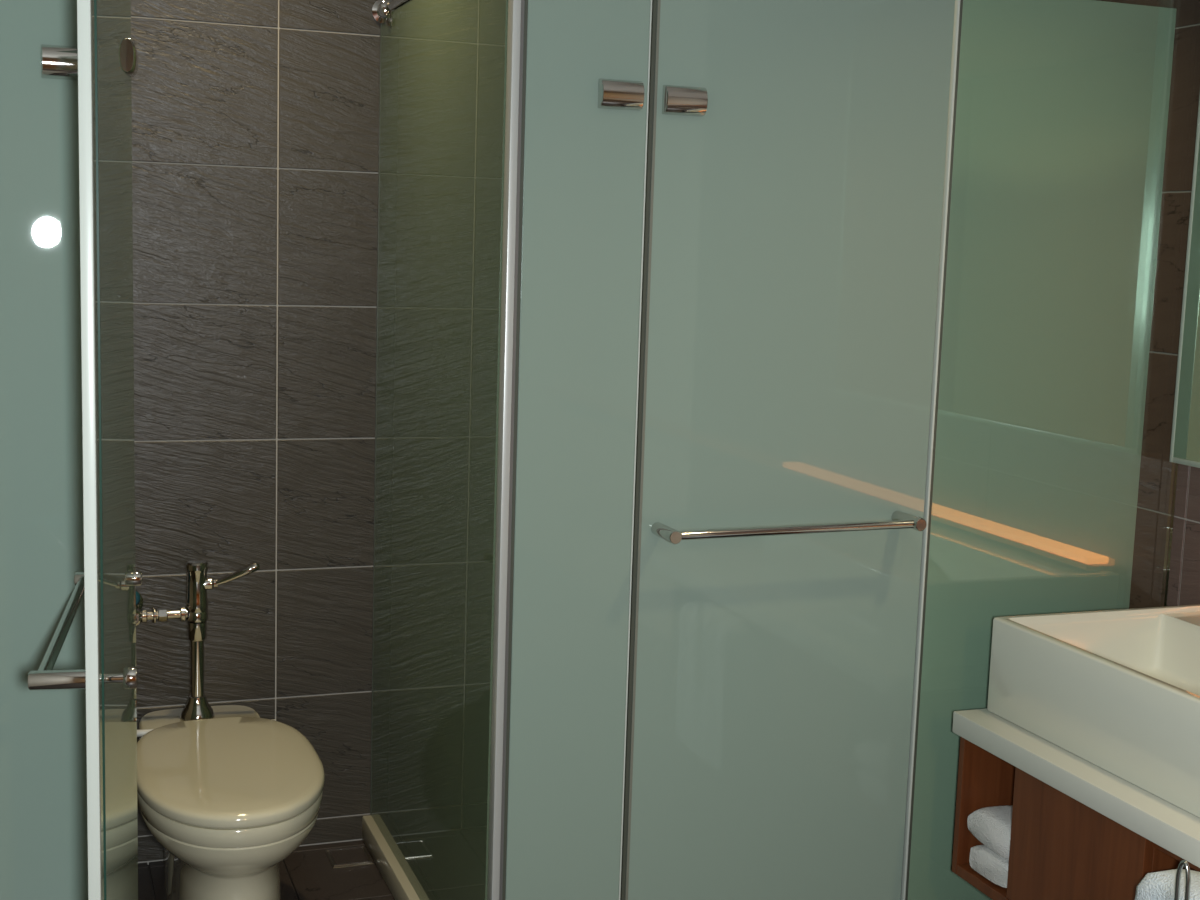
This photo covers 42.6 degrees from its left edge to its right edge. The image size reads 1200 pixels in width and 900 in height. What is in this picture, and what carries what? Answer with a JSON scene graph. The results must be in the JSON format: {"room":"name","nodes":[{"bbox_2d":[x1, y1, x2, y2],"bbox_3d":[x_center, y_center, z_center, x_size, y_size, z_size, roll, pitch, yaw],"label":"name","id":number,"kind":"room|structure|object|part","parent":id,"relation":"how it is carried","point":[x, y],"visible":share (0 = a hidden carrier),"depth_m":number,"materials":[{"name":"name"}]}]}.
{"room":"bathroom","nodes":[
{"label":"bathroom","id":0,"kind":"room"},
{"bbox_2d":[131,0,379,864],"bbox_3d":[-0.510,-0.267,3.557,3.007,2.408,0.100,-1,8,-20],"label":"wall","id":1,"kind":"structure","parent":0,"point":[255,123],"depth_m":3.42,"materials":[{"name":"grey tile"}]},
{"bbox_2d":[138,840,394,899],"bbox_3d":[0.464,1.397,0.842,3.107,0.120,6.266,-1,8,-20],"label":"floor","id":2,"kind":"structure","parent":0,"point":[308,873],"depth_m":3.42,"materials":[{"name":"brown tile"}]},
{"bbox_2d":[0,0,87,899],"bbox_3d":[-1.153,0.109,2.241,0.877,1.955,0.038,-1,8,-20],"label":"glass panel","id":3,"kind":"object","parent":2,"relation":"on","point":[44,847],"visible":0.55,"depth_m":2.34,"materials":[{"name":"green glass"}]},
{"bbox_2d":[28,0,141,899],"bbox_3d":[-0.681,0.137,2.102,0.126,1.943,0.598,0,8,-13],"label":"door","id":4,"kind":"structure","parent":2,"relation":"on","point":[107,54],"depth_m":1.95,"materials":[{"name":"green glass"}]},
{"bbox_3d":[-0.734,0.239,2.113,0.016,0.031,0.503,0,8,-13],"label":"handle rail","id":5,"kind":"part","parent":4,"relation":"part of","materials":[{"name":"silver metal"}]},
{"bbox_3d":[-0.665,0.136,2.112,0.010,1.943,0.584,0,8,-13],"label":"pane","id":6,"kind":"part","parent":4,"relation":"part of","materials":[{"name":"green glass"}]},
{"bbox_3d":[-0.590,0.281,1.894,0.040,0.027,0.027,0,8,-13],"label":"knob","id":7,"kind":"part","parent":4,"relation":"part of","materials":[{"name":"silver metal"}]},
{"bbox_2d":[137,705,324,899],"bbox_3d":[-0.767,0.792,3.139,0.360,0.388,0.756,-1,8,-20],"label":"toilet","id":8,"kind":"object","parent":2,"relation":"on","point":[228,797],"visible":0.95,"depth_m":2.91,"materials":[{"name":"beige ceramic"}]},
{"bbox_2d":[136,560,259,721],"bbox_3d":[-0.902,0.409,3.363,0.292,0.356,0.170,-1,8,-20],"label":"valve","id":9,"kind":"object","parent":8,"relation":"on","point":[197,707],"visible":0.77,"depth_m":3.31,"materials":[{"name":"silver metal"}]},
{"bbox_2d":[204,577,217,589],"bbox_3d":[-0.840,0.288,3.316,0.030,0.026,0.026,-1,8,-20],"label":"valve","id":10,"kind":"object","parent":9,"relation":"attached to","point":[210,583],"depth_m":3.31,"materials":[{"name":"silver metal"}]},
{"bbox_3d":[-0.779,0.267,3.314,0.093,0.051,0.018,1,8,-9],"label":"lever","id":11,"kind":"part","parent":9,"relation":"part of","materials":[{"name":"silver metal"}]},
{"bbox_3d":[-0.747,0.835,3.085,0.343,0.319,0.610,-1,8,-20],"label":"bowl","id":12,"kind":"part","parent":8,"relation":"part of","materials":[{"name":"beige ceramic"}]},
{"bbox_3d":[-0.731,0.628,3.033,0.360,0.032,0.577,-1,8,-20],"label":"lid","id":13,"kind":"part","parent":8,"relation":"part of","materials":[{"name":"beige plastic"}]},
{"bbox_2d":[325,846,373,868],"bbox_3d":[-0.578,0.937,3.546,0.092,0.006,0.104,-1,8,-20],"label":"floor drain","id":14,"kind":"object","parent":2,"relation":"on","point":[351,856],"visible":1,"depth_m":3.54,"materials":[{"name":"silver metal"}]},
{"bbox_3d":[-0.578,0.936,3.546,0.076,0.001,0.088,-1,8,-20],"label":"grate plate","id":15,"kind":"part","parent":14,"relation":"part of","materials":[{"name":"metal"}]},
{"bbox_2d":[362,815,423,899],"bbox_3d":[-0.377,0.961,3.209,0.046,0.060,0.968,-1,8,-20],"label":"kerb","id":16,"kind":"object","parent":2,"relation":"on","point":[392,872],"visible":0.78,"depth_m":3.42,"materials":[{"name":"beige stone"}]},
{"bbox_2d":[370,0,507,899],"bbox_3d":[-0.343,0.001,3.080,0.052,1.879,0.972,-1,8,-20],"label":"glass wall","id":17,"kind":"structure","parent":16,"relation":"on","point":[442,81],"depth_m":3.03,"materials":[{"name":"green glass"}]},
{"bbox_2d":[371,0,390,23],"bbox_3d":[-0.468,-0.965,3.375,0.052,0.052,0.074,-1,8,-20],"label":"bracket","id":18,"kind":"object","parent":17,"relation":"attached to","point":[379,11],"depth_m":3.38,"materials":[{"name":"silver metal"}]},
{"bbox_3d":[-0.448,-0.931,3.321,0.030,0.041,0.030,-1,8,-20],"label":"clamp knob","id":19,"kind":"part","parent":17,"relation":"part of","materials":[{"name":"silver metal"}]},
{"bbox_3d":[-0.312,-0.904,2.955,0.022,0.021,0.957,-1,8,-20],"label":"rail","id":20,"kind":"part","parent":17,"relation":"part of","materials":[{"name":"silver metal"}]},
{"bbox_2d":[487,0,651,899],"bbox_3d":[-0.055,0.090,2.649,0.244,1.955,0.046,-1,8,-20],"label":"glass panel","id":21,"kind":"object","parent":2,"relation":"on","point":[578,74],"visible":1,"depth_m":2.63,"materials":[{"name":"green glass"}]},
{"bbox_2d":[620,0,959,899],"bbox_3d":[0.352,0.082,2.764,0.594,1.943,0.107,-1,8,-20],"label":"door","id":22,"kind":"structure","parent":2,"relation":"on","point":[798,162],"depth_m":2.78,"materials":[{"name":"green glass"}]},
{"bbox_3d":[0.353,0.141,2.730,0.488,0.022,0.016,-1,8,-20],"label":"handle rail","id":23,"kind":"part","parent":22,"relation":"part of","materials":[{"name":"silver metal"}]},
{"bbox_2d":[905,0,1177,899],"bbox_3d":[0.888,0.073,3.000,0.575,1.955,0.022,-1,8,-20],"label":"glass panel","id":24,"kind":"object","parent":2,"relation":"on","point":[1061,107],"visible":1,"depth_m":2.95,"materials":[{"name":"green glass"}]},
{"bbox_3d":[0.892,0.068,3.001,0.568,1.943,0.010,-1,8,-20],"label":"pane","id":25,"kind":"part","parent":24,"relation":"part of","materials":[{"name":"clear glass"}]},
{"bbox_2d":[1097,0,1199,608],"bbox_3d":[1.914,0.128,1.195,0.100,2.408,6.069,-1,8,-20],"label":"wall","id":26,"kind":"structure","parent":0,"point":[1157,474],"depth_m":3.10,"materials":[{"name":"brown tile"}]},
{"bbox_2d":[952,737,1199,899],"bbox_3d":[1.120,0.732,2.435,0.550,0.271,1.155,-1,8,-20],"label":"vanity cabinet","id":27,"kind":"object","parent":26,"relation":"attached to","point":[1062,848],"visible":0.34,"depth_m":2.62,"materials":[{"name":"red wood"}]},
{"bbox_3d":[0.925,0.655,2.965,0.548,0.271,0.016,-1,8,-20],"label":"panel","id":28,"kind":"part","parent":27,"relation":"part of","materials":[{"name":"red wood"}]},
{"bbox_2d":[969,845,1008,887],"bbox_3d":[0.830,0.757,2.845,0.270,0.054,0.135,-1,8,-20],"label":"folded towel","id":29,"kind":"object","parent":27,"relation":"on","point":[994,867],"visible":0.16,"depth_m":2.80,"materials":[{"name":"white fabric"}]},
{"bbox_2d":[967,805,1012,858],"bbox_3d":[0.830,0.696,2.838,0.270,0.068,0.139,-1,8,-20],"label":"folded towel","id":30,"kind":"object","parent":29,"relation":"on","point":[991,826],"visible":0.17,"depth_m":2.80,"materials":[{"name":"white fabric"}]},
{"bbox_2d":[952,708,1199,867],"bbox_3d":[1.135,0.584,2.365,0.568,0.041,1.256,-1,8,-20],"label":"countertop","id":31,"kind":"structure","parent":27,"relation":"on","point":[1157,820],"depth_m":2.51,"materials":[{"name":"white"}]},
{"bbox_2d":[987,604,1199,817],"bbox_3d":[1.076,0.439,2.605,0.506,0.179,0.701,-1,8,-20],"label":"washbasin","id":32,"kind":"object","parent":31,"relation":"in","point":[1118,690],"visible":1,"depth_m":2.65,"materials":[{"name":"white ceramic"}]},
{"bbox_3d":[0.793,0.695,2.554,0.018,0.250,0.328,-1,8,-20],"label":"panel","id":33,"kind":"part","parent":27,"relation":"part of","materials":[{"name":"red wood"}]},
{"bbox_3d":[0.971,0.646,2.107,0.018,0.022,0.610,-1,8,-20],"label":"shadow rail","id":34,"kind":"part","parent":27,"relation":"part of","materials":[{"name":"red wood"}]},
{"bbox_2d":[1174,860,1190,899],"bbox_3d":[0.877,0.694,2.136,0.112,0.235,0.308,-1,8,-20],"label":"towel rail","id":35,"kind":"object","parent":27,"relation":"attached to","point":[1182,863],"visible":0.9,"depth_m":2.14,"materials":[{"name":"grey metal"}]},
{"bbox_2d":[1135,869,1199,899],"bbox_3d":[0.870,0.801,2.167,0.094,0.355,0.285,-1,8,-20],"label":"hand towel","id":36,"kind":"object","parent":35,"relation":"hanging from","point":[1160,885],"visible":0.79,"depth_m":2.23,"materials":[{"name":"white fabric"}]},
{"bbox_2d":[1169,94,1199,467],"bbox_3d":[1.389,-0.409,2.371,0.056,1.050,1.300,-1,8,-20],"label":"wall mirror","id":37,"kind":"object","parent":26,"relation":"attached to","point":[1185,437],"visible":1,"depth_m":2.97,"materials":[{"name":"green mirror"}]},
{"bbox_2d":[1186,296,1199,461],"bbox_3d":[1.372,-0.406,2.349,0.006,1.028,1.244,-1,8,-20],"label":"mirror glass","id":38,"kind":"object","parent":37,"relation":"on","point":[1193,362],"depth_m":2.97,"materials":[{"name":"silver mirror"}]}
]}

